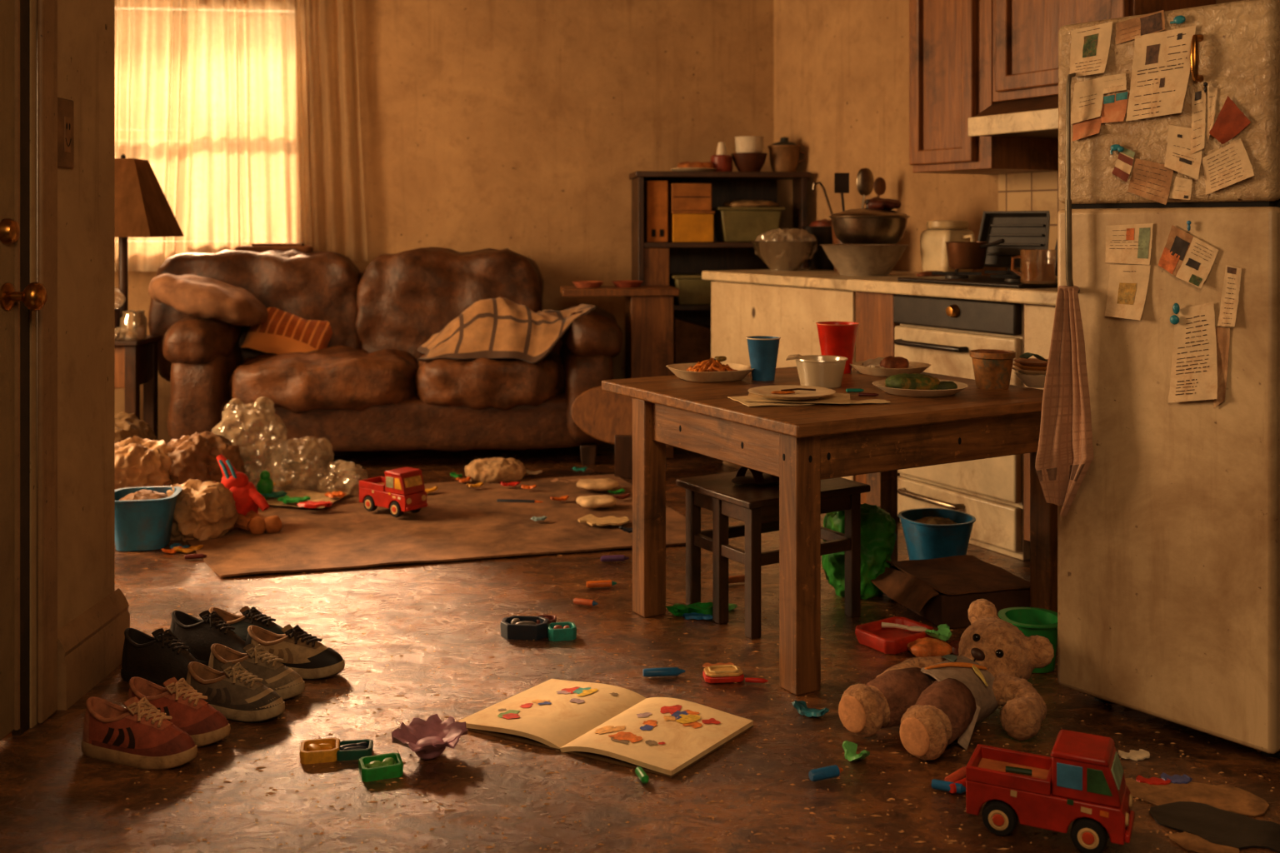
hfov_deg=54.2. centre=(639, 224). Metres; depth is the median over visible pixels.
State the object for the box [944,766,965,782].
crayon
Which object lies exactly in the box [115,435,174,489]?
plastic bag
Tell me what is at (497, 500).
crayon
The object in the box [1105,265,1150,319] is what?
paper note
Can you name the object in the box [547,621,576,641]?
toy box
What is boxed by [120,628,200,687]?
sneaker
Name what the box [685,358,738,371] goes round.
noodles
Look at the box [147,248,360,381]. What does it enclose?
cushion
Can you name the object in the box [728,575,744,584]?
crayon
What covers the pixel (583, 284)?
dish
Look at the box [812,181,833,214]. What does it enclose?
ladle
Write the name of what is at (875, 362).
paper napkin
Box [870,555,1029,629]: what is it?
cardboard box
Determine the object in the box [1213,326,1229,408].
paper note
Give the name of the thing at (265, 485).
bird
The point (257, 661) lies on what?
sneaker
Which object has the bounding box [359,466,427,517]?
toy truck
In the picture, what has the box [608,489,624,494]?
chip
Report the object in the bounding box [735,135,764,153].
pot
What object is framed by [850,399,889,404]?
paper napkin
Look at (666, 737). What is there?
picture book
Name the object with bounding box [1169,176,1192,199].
paper note
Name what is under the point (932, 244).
canister
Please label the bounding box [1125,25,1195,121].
paper note
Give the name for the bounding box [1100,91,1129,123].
paper note
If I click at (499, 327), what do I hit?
blanket
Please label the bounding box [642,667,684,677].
crayon
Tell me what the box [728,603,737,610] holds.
toy leaf
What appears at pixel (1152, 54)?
picture
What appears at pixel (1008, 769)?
stick
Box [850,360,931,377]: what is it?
plate
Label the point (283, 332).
cushion
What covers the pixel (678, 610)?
toy crocodile
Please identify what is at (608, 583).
crayon
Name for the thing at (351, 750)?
toy box
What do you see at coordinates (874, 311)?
wood panel
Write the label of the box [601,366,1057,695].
dining table
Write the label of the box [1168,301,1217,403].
paper note
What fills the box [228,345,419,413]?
seat cushion
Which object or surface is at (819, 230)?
frying pan
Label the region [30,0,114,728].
wall
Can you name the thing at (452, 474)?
chip
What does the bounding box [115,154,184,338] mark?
table lamp
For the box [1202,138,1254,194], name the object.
paper note
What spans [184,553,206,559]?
crayon
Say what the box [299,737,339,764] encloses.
toy box
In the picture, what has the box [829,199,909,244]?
steel pot
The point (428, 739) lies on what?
bowl
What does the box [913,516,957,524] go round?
scraps
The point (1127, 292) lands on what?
picture
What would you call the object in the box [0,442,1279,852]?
floor
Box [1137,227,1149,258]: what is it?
picture
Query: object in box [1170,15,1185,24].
magnet
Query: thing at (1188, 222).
magnet
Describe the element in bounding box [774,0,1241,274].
wall
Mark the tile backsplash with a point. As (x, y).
(1027, 191)
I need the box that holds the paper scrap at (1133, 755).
[1118,749,1149,761]
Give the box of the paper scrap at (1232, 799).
[1125,778,1269,816]
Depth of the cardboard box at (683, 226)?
6.80 m
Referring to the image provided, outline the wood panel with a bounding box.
[855,291,899,521]
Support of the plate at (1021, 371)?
on the bowl at (1029, 380)
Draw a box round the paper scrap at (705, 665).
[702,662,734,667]
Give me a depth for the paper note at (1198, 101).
2.83 m
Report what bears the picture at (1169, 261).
attached to the paper note at (1178, 242)
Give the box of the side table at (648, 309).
[560,285,679,458]
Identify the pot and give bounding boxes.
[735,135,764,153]
[767,136,805,171]
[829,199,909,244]
[969,349,1015,389]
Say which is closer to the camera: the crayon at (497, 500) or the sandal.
the sandal
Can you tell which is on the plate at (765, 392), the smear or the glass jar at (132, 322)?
the smear
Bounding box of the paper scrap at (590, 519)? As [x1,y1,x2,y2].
[577,514,629,525]
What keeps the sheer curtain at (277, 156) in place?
hanging from the window
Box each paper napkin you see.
[727,395,834,406]
[745,392,850,404]
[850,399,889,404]
[861,357,914,368]
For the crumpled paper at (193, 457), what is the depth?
5.19 m
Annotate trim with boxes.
[11,0,29,735]
[36,0,57,724]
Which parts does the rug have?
toy strip, toy strip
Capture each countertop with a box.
[701,268,974,289]
[846,277,1057,305]
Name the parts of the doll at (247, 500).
leg, leg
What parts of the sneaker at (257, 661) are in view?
heel panel, eyelet panel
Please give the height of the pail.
0.132 m
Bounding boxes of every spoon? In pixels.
[873,177,885,197]
[881,622,927,632]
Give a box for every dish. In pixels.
[572,280,604,288]
[611,280,643,287]
[670,167,716,171]
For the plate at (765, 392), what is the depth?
3.56 m
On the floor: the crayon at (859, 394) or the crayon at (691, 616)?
the crayon at (691, 616)
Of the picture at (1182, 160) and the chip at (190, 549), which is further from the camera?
the chip at (190, 549)
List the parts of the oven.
handle, handle, control knob, door, control panel, drawer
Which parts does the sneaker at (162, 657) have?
heel panel, eyelet panel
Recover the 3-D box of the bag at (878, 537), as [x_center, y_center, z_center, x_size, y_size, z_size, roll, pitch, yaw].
[0.717,1.049,4.069,0.255,0.302,0.226,0,0,0]
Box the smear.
[770,390,794,394]
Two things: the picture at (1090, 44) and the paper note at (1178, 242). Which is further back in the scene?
the picture at (1090, 44)
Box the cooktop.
[897,267,1057,288]
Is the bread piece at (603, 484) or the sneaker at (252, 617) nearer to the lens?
the sneaker at (252, 617)
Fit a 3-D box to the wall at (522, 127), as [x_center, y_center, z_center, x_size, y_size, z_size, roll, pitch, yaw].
[-1.732,-0.150,7.028,5.330,2.700,0.120,0,0,-6]
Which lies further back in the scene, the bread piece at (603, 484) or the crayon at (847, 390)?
the bread piece at (603, 484)
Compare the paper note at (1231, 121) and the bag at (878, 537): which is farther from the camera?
the bag at (878, 537)
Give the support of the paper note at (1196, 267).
attached to the refrigerator
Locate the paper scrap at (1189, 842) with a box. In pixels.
[1168,831,1239,852]
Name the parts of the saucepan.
handle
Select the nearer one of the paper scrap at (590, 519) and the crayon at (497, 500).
the paper scrap at (590, 519)
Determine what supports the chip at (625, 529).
on the rug
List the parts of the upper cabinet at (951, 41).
door panel, door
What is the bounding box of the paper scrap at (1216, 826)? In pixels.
[1149,801,1279,852]
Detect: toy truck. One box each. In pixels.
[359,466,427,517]
[965,730,1134,852]
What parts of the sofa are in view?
armrest, armrest, leg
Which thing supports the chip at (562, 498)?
on the rug
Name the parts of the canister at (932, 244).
lid, handle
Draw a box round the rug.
[185,474,704,577]
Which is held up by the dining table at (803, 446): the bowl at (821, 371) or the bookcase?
the bowl at (821, 371)
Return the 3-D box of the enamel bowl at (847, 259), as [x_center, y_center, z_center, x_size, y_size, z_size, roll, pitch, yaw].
[1.025,0.160,5.713,0.408,0.139,0.408,0,0,0]
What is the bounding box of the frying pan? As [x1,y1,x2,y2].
[801,219,834,269]
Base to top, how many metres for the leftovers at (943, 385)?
0.028 m
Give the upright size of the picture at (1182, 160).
0.018 m
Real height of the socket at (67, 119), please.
0.090 m
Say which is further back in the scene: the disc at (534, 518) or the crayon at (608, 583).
the disc at (534, 518)
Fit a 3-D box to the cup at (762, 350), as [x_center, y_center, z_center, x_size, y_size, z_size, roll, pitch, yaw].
[0.398,0.431,4.032,0.112,0.137,0.112,0,0,0]
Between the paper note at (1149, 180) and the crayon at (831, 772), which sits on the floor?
the crayon at (831, 772)
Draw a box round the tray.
[855,616,934,654]
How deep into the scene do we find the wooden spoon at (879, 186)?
6.23 m
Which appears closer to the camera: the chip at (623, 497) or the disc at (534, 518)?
the disc at (534, 518)
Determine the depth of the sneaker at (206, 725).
2.89 m
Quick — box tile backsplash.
[998,171,1064,274]
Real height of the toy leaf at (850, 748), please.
0.033 m
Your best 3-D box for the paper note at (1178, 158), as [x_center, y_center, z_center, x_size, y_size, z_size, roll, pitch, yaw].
[1.242,-0.167,2.859,0.012,0.130,0.091,0,0,-39]
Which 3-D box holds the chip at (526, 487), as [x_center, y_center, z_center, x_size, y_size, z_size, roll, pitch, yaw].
[-0.497,1.171,5.592,0.072,0.023,0.039,0,0,10]
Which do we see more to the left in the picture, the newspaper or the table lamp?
the table lamp
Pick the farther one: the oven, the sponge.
the oven
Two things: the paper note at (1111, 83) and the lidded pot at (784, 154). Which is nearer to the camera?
the paper note at (1111, 83)
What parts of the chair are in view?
board panel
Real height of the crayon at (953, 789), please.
0.020 m
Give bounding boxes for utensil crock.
[831,224,842,271]
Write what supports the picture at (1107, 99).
on the paper note at (1114, 106)
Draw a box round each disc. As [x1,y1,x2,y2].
[530,515,546,521]
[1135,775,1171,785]
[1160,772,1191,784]
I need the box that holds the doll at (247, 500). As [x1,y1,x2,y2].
[215,454,282,534]
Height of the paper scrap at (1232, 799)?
0.005 m
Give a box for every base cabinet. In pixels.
[710,280,855,481]
[1024,303,1055,541]
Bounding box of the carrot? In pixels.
[906,637,952,657]
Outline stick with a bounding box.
[1005,765,1031,775]
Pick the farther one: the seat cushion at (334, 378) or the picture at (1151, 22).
the seat cushion at (334, 378)
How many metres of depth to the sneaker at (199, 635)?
3.39 m
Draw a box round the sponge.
[1019,352,1047,361]
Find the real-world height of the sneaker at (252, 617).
0.119 m
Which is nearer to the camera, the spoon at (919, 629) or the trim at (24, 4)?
the trim at (24, 4)
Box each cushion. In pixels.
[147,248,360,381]
[148,273,268,326]
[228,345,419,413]
[240,307,332,354]
[355,246,544,363]
[415,350,564,410]
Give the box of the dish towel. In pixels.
[1035,285,1094,516]
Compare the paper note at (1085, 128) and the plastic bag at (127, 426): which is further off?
the plastic bag at (127, 426)
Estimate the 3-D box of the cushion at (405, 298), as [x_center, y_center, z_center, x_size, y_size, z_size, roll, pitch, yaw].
[-1.022,0.478,6.756,1.037,0.721,0.420,0,0,-6]
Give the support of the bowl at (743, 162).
on the bookcase
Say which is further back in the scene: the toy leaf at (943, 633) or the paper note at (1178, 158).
the toy leaf at (943, 633)
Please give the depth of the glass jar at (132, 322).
6.12 m
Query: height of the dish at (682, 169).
0.020 m
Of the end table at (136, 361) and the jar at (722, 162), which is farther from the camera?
the jar at (722, 162)
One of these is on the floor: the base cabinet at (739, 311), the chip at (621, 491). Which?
the base cabinet at (739, 311)
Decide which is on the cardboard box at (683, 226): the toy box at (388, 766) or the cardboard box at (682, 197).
the cardboard box at (682, 197)
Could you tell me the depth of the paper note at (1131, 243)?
2.97 m
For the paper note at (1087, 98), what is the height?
0.111 m
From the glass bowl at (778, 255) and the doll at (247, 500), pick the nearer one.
the doll at (247, 500)
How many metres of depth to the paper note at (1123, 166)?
2.98 m
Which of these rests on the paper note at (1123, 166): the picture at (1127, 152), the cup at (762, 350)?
the picture at (1127, 152)
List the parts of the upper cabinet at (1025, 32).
door panel, door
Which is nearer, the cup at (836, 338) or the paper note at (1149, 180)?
the paper note at (1149, 180)
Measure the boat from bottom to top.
0.026 m
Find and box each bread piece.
[575,495,615,508]
[576,478,618,491]
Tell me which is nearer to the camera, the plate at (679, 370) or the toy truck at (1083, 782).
the toy truck at (1083, 782)
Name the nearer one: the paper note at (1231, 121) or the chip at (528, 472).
the paper note at (1231, 121)
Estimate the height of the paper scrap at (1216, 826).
0.006 m
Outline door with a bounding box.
[0,0,47,740]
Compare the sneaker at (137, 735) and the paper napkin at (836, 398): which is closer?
the sneaker at (137, 735)
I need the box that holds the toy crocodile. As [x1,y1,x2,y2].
[665,602,712,616]
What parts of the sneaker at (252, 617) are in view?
eyelet panel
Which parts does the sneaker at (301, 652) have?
heel panel, eyelet panel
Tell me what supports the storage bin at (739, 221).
on the bookcase
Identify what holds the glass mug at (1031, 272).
on the countertop at (1038, 296)
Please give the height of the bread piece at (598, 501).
0.049 m
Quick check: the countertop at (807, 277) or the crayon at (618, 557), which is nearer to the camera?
the crayon at (618, 557)
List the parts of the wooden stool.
leg, rail, rail, leg, rail, leg, seat, rail, rail, rail, leg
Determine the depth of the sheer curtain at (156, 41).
6.72 m
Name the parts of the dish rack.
edge handle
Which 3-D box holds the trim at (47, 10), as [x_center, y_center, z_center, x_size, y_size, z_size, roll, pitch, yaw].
[-1.442,0.100,3.042,0.015,2.200,0.085,0,0,0]
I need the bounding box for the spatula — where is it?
[834,173,849,211]
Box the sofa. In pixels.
[147,246,623,465]
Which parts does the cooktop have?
burner, plate, burner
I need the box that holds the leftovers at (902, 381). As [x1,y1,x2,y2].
[885,373,939,389]
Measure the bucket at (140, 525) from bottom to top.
0.192 m
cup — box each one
[745,335,780,380]
[815,321,859,374]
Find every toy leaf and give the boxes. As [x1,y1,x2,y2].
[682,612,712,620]
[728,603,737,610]
[842,740,869,761]
[925,624,951,640]
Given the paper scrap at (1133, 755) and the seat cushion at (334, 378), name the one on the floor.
the paper scrap at (1133, 755)
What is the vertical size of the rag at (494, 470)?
0.108 m
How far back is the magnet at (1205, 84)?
2.81 m
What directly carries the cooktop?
in the countertop at (1038, 296)
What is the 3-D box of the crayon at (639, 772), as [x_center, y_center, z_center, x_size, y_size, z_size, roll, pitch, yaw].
[0.005,1.188,2.695,0.018,0.018,0.060,0,0,-18]
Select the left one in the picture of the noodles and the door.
the door
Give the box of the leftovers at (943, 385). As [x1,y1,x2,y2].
[936,380,957,389]
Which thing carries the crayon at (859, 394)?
on the dining table at (803, 446)
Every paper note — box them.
[1069,21,1112,77]
[1070,76,1103,124]
[1071,115,1100,141]
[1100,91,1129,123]
[1102,73,1126,94]
[1105,223,1153,264]
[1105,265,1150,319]
[1111,146,1134,182]
[1115,10,1164,44]
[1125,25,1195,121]
[1127,158,1173,204]
[1158,225,1193,276]
[1164,125,1202,179]
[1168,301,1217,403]
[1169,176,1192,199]
[1175,236,1218,288]
[1190,90,1205,154]
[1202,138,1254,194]
[1206,86,1217,141]
[1209,95,1250,144]
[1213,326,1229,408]
[1217,265,1241,326]
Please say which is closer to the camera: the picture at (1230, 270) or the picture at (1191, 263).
the picture at (1230, 270)
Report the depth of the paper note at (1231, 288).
2.78 m
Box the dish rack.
[977,210,1057,273]
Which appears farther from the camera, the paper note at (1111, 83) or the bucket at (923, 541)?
the bucket at (923, 541)
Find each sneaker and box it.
[80,696,197,770]
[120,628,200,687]
[127,676,230,747]
[170,610,245,666]
[185,661,284,723]
[208,643,304,700]
[209,605,284,641]
[245,625,344,680]
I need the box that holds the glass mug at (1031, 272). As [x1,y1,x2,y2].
[1010,255,1054,280]
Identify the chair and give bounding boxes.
[570,385,669,478]
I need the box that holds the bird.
[256,470,273,499]
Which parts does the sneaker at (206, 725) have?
heel panel, eyelet panel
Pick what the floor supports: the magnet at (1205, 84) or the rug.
the rug
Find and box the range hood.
[968,95,1058,139]
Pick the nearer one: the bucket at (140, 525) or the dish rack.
the bucket at (140, 525)
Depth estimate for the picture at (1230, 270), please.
2.78 m
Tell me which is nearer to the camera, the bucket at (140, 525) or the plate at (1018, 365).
the plate at (1018, 365)
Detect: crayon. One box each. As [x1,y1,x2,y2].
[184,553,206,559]
[496,499,543,503]
[573,598,597,606]
[586,580,616,588]
[600,555,629,561]
[635,766,649,784]
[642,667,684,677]
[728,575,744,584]
[745,677,768,683]
[808,765,843,781]
[845,388,864,392]
[858,393,879,396]
[931,779,965,794]
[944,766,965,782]
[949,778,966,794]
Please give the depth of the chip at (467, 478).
5.74 m
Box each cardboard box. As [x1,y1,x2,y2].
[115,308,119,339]
[668,183,711,211]
[668,210,714,242]
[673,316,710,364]
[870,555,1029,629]
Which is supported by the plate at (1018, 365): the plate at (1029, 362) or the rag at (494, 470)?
the plate at (1029, 362)
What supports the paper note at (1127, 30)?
attached to the refrigerator
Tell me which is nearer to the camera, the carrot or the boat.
the boat
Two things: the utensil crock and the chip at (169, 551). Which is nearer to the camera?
the chip at (169, 551)
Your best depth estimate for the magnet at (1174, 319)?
2.86 m
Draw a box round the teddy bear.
[838,599,1054,760]
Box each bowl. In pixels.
[391,714,468,759]
[730,152,767,171]
[749,240,819,270]
[794,355,847,388]
[820,244,909,275]
[1015,371,1045,388]
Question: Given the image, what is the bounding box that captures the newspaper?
[260,489,349,508]
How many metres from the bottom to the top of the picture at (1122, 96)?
0.020 m
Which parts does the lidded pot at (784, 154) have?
pot lid, pot, handle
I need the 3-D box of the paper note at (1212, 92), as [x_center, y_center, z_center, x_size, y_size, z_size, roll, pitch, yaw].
[1.287,-0.248,2.812,0.006,0.128,0.023,0,0,-39]
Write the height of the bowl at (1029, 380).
0.042 m
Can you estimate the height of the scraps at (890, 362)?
0.048 m
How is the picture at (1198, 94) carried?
on the paper note at (1198, 101)
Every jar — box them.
[120,310,146,339]
[710,141,732,171]
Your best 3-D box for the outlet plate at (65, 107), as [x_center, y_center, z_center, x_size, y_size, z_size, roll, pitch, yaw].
[-1.443,-0.230,3.130,0.011,0.174,0.110,0,0,0]
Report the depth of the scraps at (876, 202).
5.63 m
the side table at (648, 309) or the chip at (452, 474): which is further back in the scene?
the side table at (648, 309)
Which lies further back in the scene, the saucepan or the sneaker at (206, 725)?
the saucepan
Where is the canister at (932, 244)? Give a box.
[920,220,974,275]
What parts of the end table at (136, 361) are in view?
drawer, leg, leg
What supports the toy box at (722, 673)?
on the floor
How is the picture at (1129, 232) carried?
on the paper note at (1131, 243)
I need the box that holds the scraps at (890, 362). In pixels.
[880,355,909,368]
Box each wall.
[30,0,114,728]
[115,0,774,443]
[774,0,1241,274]
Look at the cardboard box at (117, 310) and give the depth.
6.17 m
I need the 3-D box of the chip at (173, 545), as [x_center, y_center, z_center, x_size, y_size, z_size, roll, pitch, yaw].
[-1.699,1.190,4.616,0.076,0.021,0.050,0,0,23]
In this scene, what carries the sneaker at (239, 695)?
on the floor
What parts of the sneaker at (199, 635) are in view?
heel panel, eyelet panel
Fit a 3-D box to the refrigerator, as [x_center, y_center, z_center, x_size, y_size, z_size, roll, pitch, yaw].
[1.425,0.350,3.094,0.643,1.700,0.537,0,0,-39]
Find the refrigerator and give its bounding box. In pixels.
[1057,0,1279,759]
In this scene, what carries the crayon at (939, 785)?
on the floor
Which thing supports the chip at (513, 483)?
on the rug
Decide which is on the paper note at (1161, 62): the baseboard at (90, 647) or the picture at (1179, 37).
the picture at (1179, 37)
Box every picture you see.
[1082,33,1098,57]
[1103,95,1114,104]
[1111,166,1129,182]
[1115,91,1128,100]
[1116,282,1136,304]
[1117,153,1133,165]
[1120,147,1134,158]
[1125,228,1134,239]
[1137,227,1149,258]
[1140,12,1162,35]
[1145,44,1159,64]
[1158,247,1179,274]
[1159,77,1164,87]
[1170,235,1189,260]
[1176,33,1182,39]
[1179,157,1192,164]
[1185,258,1200,269]
[1189,274,1202,286]
[1195,90,1201,100]
[1227,266,1236,274]
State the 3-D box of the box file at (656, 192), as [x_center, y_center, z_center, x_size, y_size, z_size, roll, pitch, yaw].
[0.081,-0.073,6.926,0.115,0.335,0.282,0,0,-6]
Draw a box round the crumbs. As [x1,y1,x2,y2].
[125,540,1274,850]
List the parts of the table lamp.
lamp shade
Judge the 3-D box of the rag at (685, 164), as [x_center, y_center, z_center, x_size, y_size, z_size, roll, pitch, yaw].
[0.307,-0.319,6.899,0.206,0.062,0.178,0,0,0]
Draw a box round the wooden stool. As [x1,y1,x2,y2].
[675,470,870,639]
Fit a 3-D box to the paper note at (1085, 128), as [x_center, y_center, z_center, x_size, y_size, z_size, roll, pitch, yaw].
[1.089,-0.240,3.054,0.014,0.069,0.080,0,0,-39]
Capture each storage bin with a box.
[669,273,714,304]
[711,200,784,242]
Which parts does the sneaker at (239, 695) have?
heel panel, eyelet panel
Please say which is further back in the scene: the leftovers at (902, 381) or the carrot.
the leftovers at (902, 381)
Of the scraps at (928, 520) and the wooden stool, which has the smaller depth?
the wooden stool
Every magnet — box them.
[1110,144,1124,154]
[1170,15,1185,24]
[1170,303,1179,324]
[1186,220,1191,230]
[1203,82,1208,92]
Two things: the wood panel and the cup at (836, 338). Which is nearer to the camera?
the cup at (836, 338)
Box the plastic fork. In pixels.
[780,388,815,391]
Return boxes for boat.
[791,700,829,717]
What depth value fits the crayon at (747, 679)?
3.26 m
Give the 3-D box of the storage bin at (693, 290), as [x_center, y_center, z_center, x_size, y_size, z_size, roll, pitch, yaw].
[0.308,0.353,6.891,0.290,0.161,0.320,0,0,-6]
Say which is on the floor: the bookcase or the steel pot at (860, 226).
the bookcase
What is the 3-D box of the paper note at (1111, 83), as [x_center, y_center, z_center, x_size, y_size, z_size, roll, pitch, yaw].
[1.137,-0.339,2.998,0.006,0.045,0.065,0,0,-39]
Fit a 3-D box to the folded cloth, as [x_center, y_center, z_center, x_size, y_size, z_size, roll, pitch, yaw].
[-1.984,0.130,6.782,0.399,0.058,0.143,0,0,-8]
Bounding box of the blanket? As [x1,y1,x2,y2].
[417,297,595,363]
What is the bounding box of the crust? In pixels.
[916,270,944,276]
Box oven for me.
[893,294,1029,560]
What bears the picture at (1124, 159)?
on the paper note at (1123, 166)
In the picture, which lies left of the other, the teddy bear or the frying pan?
the frying pan
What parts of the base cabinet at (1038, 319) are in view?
drawer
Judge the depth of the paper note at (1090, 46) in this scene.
3.04 m
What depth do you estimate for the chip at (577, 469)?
5.98 m
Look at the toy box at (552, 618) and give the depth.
3.72 m
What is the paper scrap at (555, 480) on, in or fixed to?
on the rug
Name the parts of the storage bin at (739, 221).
lid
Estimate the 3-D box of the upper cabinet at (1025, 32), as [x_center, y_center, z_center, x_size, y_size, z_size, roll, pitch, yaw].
[1.785,-0.900,4.882,0.478,0.800,0.700,0,0,-29]
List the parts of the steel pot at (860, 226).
lid knob, pot lid, pot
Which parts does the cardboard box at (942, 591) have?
lid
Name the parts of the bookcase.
panel, door, shelf, shelf, panel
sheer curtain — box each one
[115,0,198,271]
[189,0,368,261]
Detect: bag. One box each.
[115,411,156,443]
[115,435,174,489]
[821,503,896,599]
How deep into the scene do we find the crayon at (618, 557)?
4.44 m
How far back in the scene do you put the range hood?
4.85 m
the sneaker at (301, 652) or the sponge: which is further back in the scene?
the sponge
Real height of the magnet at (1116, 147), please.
0.024 m
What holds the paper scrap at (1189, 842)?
on the floor
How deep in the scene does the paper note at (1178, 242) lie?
2.88 m
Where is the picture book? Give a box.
[457,679,753,777]
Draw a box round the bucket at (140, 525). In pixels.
[115,485,182,551]
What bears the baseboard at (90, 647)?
attached to the wall at (86, 28)
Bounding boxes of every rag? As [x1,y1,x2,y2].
[118,489,167,500]
[465,457,526,483]
[677,161,713,168]
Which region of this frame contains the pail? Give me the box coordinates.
[998,607,1057,673]
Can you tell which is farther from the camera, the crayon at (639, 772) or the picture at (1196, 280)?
the picture at (1196, 280)
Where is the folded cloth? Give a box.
[235,243,312,253]
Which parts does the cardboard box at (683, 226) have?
box lid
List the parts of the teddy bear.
trouser leg, trouser leg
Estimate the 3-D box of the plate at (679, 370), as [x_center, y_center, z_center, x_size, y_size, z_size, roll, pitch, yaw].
[0.227,0.480,4.054,0.261,0.039,0.260,0,0,-22]
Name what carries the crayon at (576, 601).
on the floor
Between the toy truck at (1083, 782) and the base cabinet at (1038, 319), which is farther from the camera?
the base cabinet at (1038, 319)
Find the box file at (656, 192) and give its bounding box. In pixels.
[644,180,668,242]
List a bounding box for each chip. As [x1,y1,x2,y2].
[161,546,181,554]
[169,543,189,549]
[173,545,203,553]
[425,486,438,494]
[450,472,462,477]
[455,476,471,482]
[466,482,483,487]
[500,481,520,486]
[520,484,535,489]
[525,470,542,474]
[550,495,569,500]
[572,466,587,471]
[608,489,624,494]
[612,494,630,499]
[619,526,632,533]
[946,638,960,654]
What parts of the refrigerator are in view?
bar handle, freezer door, kick plate, brass pull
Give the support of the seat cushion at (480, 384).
on the sofa
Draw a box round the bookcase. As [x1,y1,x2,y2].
[629,170,810,374]
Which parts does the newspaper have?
toy strip, toy strip, toy strip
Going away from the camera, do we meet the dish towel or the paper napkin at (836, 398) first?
the dish towel
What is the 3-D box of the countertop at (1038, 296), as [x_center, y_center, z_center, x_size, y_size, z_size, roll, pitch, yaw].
[1.596,0.251,4.811,0.883,0.049,1.440,0,0,-29]
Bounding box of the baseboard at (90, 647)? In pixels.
[57,588,129,710]
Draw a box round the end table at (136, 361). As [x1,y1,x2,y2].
[115,335,161,440]
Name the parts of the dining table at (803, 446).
leg, leg, leg, leg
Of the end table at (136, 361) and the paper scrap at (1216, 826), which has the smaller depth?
the paper scrap at (1216, 826)
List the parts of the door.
panel, knob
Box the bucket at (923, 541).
[898,508,975,559]
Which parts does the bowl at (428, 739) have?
flower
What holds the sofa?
on the floor
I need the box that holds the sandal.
[731,466,779,484]
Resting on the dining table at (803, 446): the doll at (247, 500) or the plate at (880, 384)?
the plate at (880, 384)
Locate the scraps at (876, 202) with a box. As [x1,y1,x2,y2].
[867,196,901,209]
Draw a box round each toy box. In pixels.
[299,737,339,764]
[336,739,373,761]
[358,752,403,782]
[500,615,549,640]
[535,615,556,624]
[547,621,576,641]
[702,665,744,683]
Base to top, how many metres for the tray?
0.044 m
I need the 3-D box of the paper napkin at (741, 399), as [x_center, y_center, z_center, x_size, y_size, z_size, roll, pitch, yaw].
[0.416,0.497,3.550,0.290,0.006,0.190,0,0,-14]
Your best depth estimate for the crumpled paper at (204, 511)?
4.75 m
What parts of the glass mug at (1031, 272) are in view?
handle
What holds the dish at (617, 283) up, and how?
on the side table at (648, 309)
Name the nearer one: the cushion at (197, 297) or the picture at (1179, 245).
the picture at (1179, 245)
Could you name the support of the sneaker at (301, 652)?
on the floor
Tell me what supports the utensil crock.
on the countertop at (807, 277)
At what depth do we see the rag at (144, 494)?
4.66 m
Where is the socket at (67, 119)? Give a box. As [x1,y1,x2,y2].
[64,116,70,153]
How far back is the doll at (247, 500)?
4.88 m
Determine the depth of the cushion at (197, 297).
6.12 m
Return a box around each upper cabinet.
[909,0,1058,174]
[992,0,1215,102]
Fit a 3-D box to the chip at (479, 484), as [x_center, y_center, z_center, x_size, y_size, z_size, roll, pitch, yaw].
[-0.741,1.171,5.625,0.083,0.020,0.038,0,0,-23]
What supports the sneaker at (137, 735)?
on the floor
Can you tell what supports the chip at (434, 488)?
on the rug
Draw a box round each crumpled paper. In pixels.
[166,479,238,542]
[167,431,245,485]
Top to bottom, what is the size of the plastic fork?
0.010 m
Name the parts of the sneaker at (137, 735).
heel panel, eyelet panel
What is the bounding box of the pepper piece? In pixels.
[714,355,726,362]
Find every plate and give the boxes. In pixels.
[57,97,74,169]
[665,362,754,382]
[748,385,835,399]
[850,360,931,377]
[872,379,968,397]
[1011,366,1046,374]
[1012,362,1046,370]
[1013,358,1048,366]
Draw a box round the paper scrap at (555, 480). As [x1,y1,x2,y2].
[550,478,580,482]
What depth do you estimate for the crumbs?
2.68 m
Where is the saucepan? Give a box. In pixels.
[945,238,1004,269]
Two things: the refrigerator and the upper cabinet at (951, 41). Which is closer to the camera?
the refrigerator
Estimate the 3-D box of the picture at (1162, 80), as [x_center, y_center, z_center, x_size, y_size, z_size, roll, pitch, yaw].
[1.211,-0.330,2.899,0.002,0.022,0.014,0,0,-39]
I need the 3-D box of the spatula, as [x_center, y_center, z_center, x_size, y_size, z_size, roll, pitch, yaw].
[1.002,-0.045,6.202,0.076,0.426,0.014,0,0,-10]

